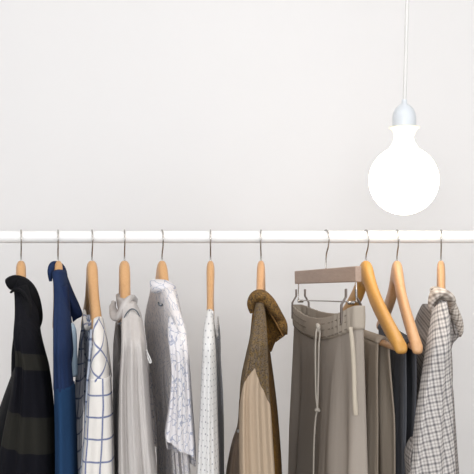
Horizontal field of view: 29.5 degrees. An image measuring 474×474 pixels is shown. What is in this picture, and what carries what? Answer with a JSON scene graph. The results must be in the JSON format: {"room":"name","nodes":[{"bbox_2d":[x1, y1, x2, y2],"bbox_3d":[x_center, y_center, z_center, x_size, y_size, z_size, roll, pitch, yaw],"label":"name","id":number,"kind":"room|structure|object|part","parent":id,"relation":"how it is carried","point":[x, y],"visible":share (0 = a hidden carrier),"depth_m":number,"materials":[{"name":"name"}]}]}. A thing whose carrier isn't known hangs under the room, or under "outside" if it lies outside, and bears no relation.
{"room":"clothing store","nodes":[
{"label":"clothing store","id":0,"kind":"room"},
{"bbox_2d":[0,0,473,473],"bbox_3d":[0.000,0.200,2.470,5.000,2.800,0.100,0,0,0],"label":"wall","id":1,"kind":"structure","parent":0,"point":[116,115],"depth_m":2.42,"materials":[{"name":"paint"}]},
{"bbox_2d":[0,231,473,242],"bbox_3d":[0.000,0.785,1.800,1.710,1.630,0.480,0,0,0],"label":"rail","id":2,"kind":"object","parent":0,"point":[5,236],"visible":1,"depth_m":1.79,"materials":[{"name":"white metal"}]},
{"bbox_2d":[16,230,25,276],"bbox_3d":[-0.432,0.096,1.800,0.020,0.223,0.424,0,0,-15],"label":"clothes hanger","id":3,"kind":"object","parent":2,"relation":"hanging from","point":[20,267],"visible":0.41,"depth_m":1.78,"materials":[{"name":"brown wood"}]},
{"bbox_2d":[0,275,54,473],"bbox_3d":[-0.441,0.362,1.798,0.139,0.577,0.490,0,0,-14],"label":"sweater","id":4,"kind":"object","parent":3,"relation":"hanging from","point":[27,426],"visible":0.99,"depth_m":1.59,"materials":[{"name":"black fabric"}]},
{"bbox_2d":[5,275,42,326],"bbox_3d":[-0.413,0.133,1.726,0.074,0.117,0.119,0,0,0],"label":"hood","id":5,"kind":"object","parent":4,"relation":"attached to","point":[26,296],"depth_m":1.71,"materials":[{"name":"black fabric"}]},
{"bbox_2d":[52,230,62,327],"bbox_3d":[-0.358,0.096,1.800,0.020,0.223,0.424,0,0,-12],"label":"clothes hanger","id":6,"kind":"object","parent":2,"relation":"hanging from","point":[58,265],"visible":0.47,"depth_m":1.79,"materials":[{"name":"brown wood"}]},
{"bbox_2d":[47,261,82,473],"bbox_3d":[-0.347,0.351,1.802,0.067,0.606,0.481,0,0,-15],"label":"shirt","id":7,"kind":"object","parent":6,"relation":"hanging from","point":[67,309],"visible":0.98,"depth_m":1.60,"materials":[{"name":"fabric"}]},
{"bbox_2d":[81,230,101,328],"bbox_3d":[-0.290,0.096,1.800,0.022,0.223,0.424,0,0,-13],"label":"clothes hanger","id":8,"kind":"object","parent":2,"relation":"hanging from","point":[91,301],"visible":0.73,"depth_m":1.76,"materials":[{"name":"brown wood"}]},
{"bbox_2d":[75,309,114,473],"bbox_3d":[-0.293,0.391,1.801,0.065,0.496,0.474,0,0,-12],"label":"shirt","id":9,"kind":"object","parent":8,"relation":"hanging from","point":[93,382],"visible":0.95,"depth_m":1.58,"materials":[{"name":"white fabric"}]},
{"bbox_2d":[119,229,130,321],"bbox_3d":[-0.225,0.096,1.800,0.022,0.223,0.424,0,0,-9],"label":"clothes hanger","id":10,"kind":"object","parent":2,"relation":"hanging from","point":[124,268],"visible":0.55,"depth_m":1.77,"materials":[{"name":"brown wood"}]},
{"bbox_2d":[109,293,156,473],"bbox_3d":[-0.207,0.380,1.803,0.095,0.541,0.482,0,0,-7],"label":"grey top","id":11,"kind":"object","parent":10,"relation":"hanging from","point":[134,448],"visible":0.98,"depth_m":1.58,"materials":[{"name":"fabric"}]},
{"bbox_2d":[144,229,168,326],"bbox_3d":[-0.150,0.096,1.800,0.020,0.223,0.424,0,0,-13],"label":"clothes hanger","id":12,"kind":"object","parent":2,"relation":"hanging from","point":[161,271],"visible":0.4,"depth_m":1.78,"materials":[{"name":"brown wood"}]},
{"bbox_2d":[144,279,195,473],"bbox_3d":[-0.147,0.361,1.795,0.073,0.560,0.477,0,0,-13],"label":"shirt","id":13,"kind":"object","parent":12,"relation":"hanging from","point":[169,372],"visible":0.99,"depth_m":1.67,"materials":[{"name":"fabric"}]},
{"bbox_2d":[206,229,214,311],"bbox_3d":[-0.053,0.096,1.800,0.016,0.223,0.424,0,0,-1],"label":"clothes hanger","id":14,"kind":"object","parent":2,"relation":"hanging from","point":[210,272],"visible":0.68,"depth_m":1.76,"materials":[{"name":"brown wood"}]},
{"bbox_2d":[197,309,223,473],"bbox_3d":[-0.052,0.403,1.796,0.048,0.536,0.461,0,0,0],"label":"blouse","id":15,"kind":"object","parent":14,"relation":"hanging from","point":[210,456],"visible":1,"depth_m":1.58,"materials":[{"name":"fabric"}]},
{"bbox_2d":[256,229,265,290],"bbox_3d":[0.048,0.096,1.800,0.017,0.223,0.424,0,0,4],"label":"clothes hanger","id":16,"kind":"object","parent":2,"relation":"hanging from","point":[260,284],"visible":0.43,"depth_m":1.77,"materials":[{"name":"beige wood"}]},
{"bbox_2d":[226,289,287,473],"bbox_3d":[0.037,0.375,1.788,0.124,0.550,0.454,0,0,0],"label":"jacket","id":17,"kind":"object","parent":16,"relation":"hanging from","point":[255,448],"visible":1,"depth_m":1.59,"materials":[{"name":"brown fabric"}]},
{"bbox_2d":[291,229,361,323],"bbox_3d":[0.175,0.081,1.800,0.041,0.194,0.391,0,0,-13],"label":"hanger","id":18,"kind":"object","parent":2,"relation":"hanging from","point":[352,273],"visible":0.91,"depth_m":1.76,"materials":[{"name":"brown wood"}]},
{"bbox_3d":[0.175,0.110,1.800,0.003,0.062,0.376,0,0,-13],"label":"clip rod","id":19,"kind":"part","parent":18,"relation":"part of","materials":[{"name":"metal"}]},
{"bbox_2d":[288,304,367,473],"bbox_3d":[0.176,0.497,1.786,0.109,0.751,0.422,0,0,-12],"label":"trousers","id":20,"kind":"object","parent":18,"relation":"hanging from","point":[328,426],"visible":1,"depth_m":1.71,"materials":[{"name":"fabric"}]},
{"bbox_2d":[343,229,406,353],"bbox_3d":[0.258,0.096,1.800,0.023,0.223,0.424,0,0,-10],"label":"clothes hanger","id":21,"kind":"object","parent":2,"relation":"hanging from","point":[368,283],"visible":0.66,"depth_m":1.71,"materials":[{"name":"brown wood"}]},
{"bbox_2d":[364,330,395,473],"bbox_3d":[0.251,0.483,1.829,0.051,0.593,0.296,0,0,-11],"label":"trousers","id":22,"kind":"object","parent":21,"relation":"hanging from","point":[380,411],"visible":0.34,"depth_m":1.72,"materials":[{"name":"grey fabric"}]},
{"bbox_3d":[0.239,0.489,1.836,0.028,0.581,0.276,0,0,-9],"label":"trouser leg","id":23,"kind":"part","parent":22,"relation":"part of","materials":[{"name":"grey fabric"}]},
{"bbox_3d":[0.265,0.474,1.824,0.024,0.551,0.282,0,0,-10],"label":"trouser leg","id":24,"kind":"part","parent":22,"relation":"part of","materials":[{"name":"grey fabric"}]},
{"bbox_2d":[376,229,422,353],"bbox_3d":[0.320,0.096,1.800,0.020,0.223,0.424,0,0,0],"label":"clothes hanger","id":25,"kind":"object","parent":2,"relation":"hanging from","point":[396,289],"visible":0.67,"depth_m":1.73,"materials":[{"name":"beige wood"}]},
{"bbox_2d":[377,324,416,473],"bbox_3d":[0.320,0.493,1.816,0.048,0.613,0.321,0,0,0],"label":"trousers","id":26,"kind":"object","parent":25,"relation":"hanging from","point":[403,366],"visible":0.31,"depth_m":1.70,"materials":[{"name":"black fabric"}]},
{"bbox_3d":[0.331,0.484,1.812,0.026,0.571,0.312,0,0,0],"label":"trouser leg","id":27,"kind":"part","parent":26,"relation":"part of","materials":[{"name":"black fabric"}]},
{"bbox_2d":[437,229,445,298],"bbox_3d":[0.408,0.096,1.800,0.017,0.223,0.424,0,0,11],"label":"clothes hanger","id":28,"kind":"object","parent":2,"relation":"hanging from","point":[440,266],"visible":0.36,"depth_m":1.78,"materials":[{"name":"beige wood"}]},
{"bbox_2d":[404,286,463,473],"bbox_3d":[0.394,0.372,1.787,0.109,0.555,0.450,0,0,13],"label":"checked shirt","id":29,"kind":"object","parent":28,"relation":"hanging from","point":[432,447],"visible":0.97,"depth_m":1.58,"materials":[{"name":"fabric"}]},
{"bbox_3d":[0.000,-1.250,0.600,5.000,0.100,4.400,0,0,0],"label":"ceiling","id":30,"kind":"structure","parent":0,"visible":0},
{"bbox_2d":[369,0,438,214],"bbox_3d":[0.319,-0.621,1.720,0.132,1.158,0.132,0,0,0],"label":"pendant lamp","id":31,"kind":"object","parent":30,"relation":"hanging from","point":[404,179],"visible":1,"depth_m":1.68,"materials":[{"name":"white glass"}]},
{"bbox_2d":[392,99,415,125],"bbox_3d":[0.320,-0.236,1.720,0.045,0.053,0.045,0,0,0],"label":"socket","id":32,"kind":"object","parent":31,"relation":"attached to","point":[404,114],"depth_m":1.70,"materials":[{"name":"white plastic"}]},
{"bbox_3d":[0.319,-0.120,1.720,0.132,0.156,0.132,0,0,0],"label":"bulb","id":33,"kind":"part","parent":31,"relation":"part of","materials":[{"name":"white glass"}]},
{"bbox_3d":[0.327,-0.720,1.720,0.022,0.940,0.007,0,0,0],"label":"cord","id":34,"kind":"part","parent":31,"relation":"part of","materials":[{"name":"white plastic"}]}
]}

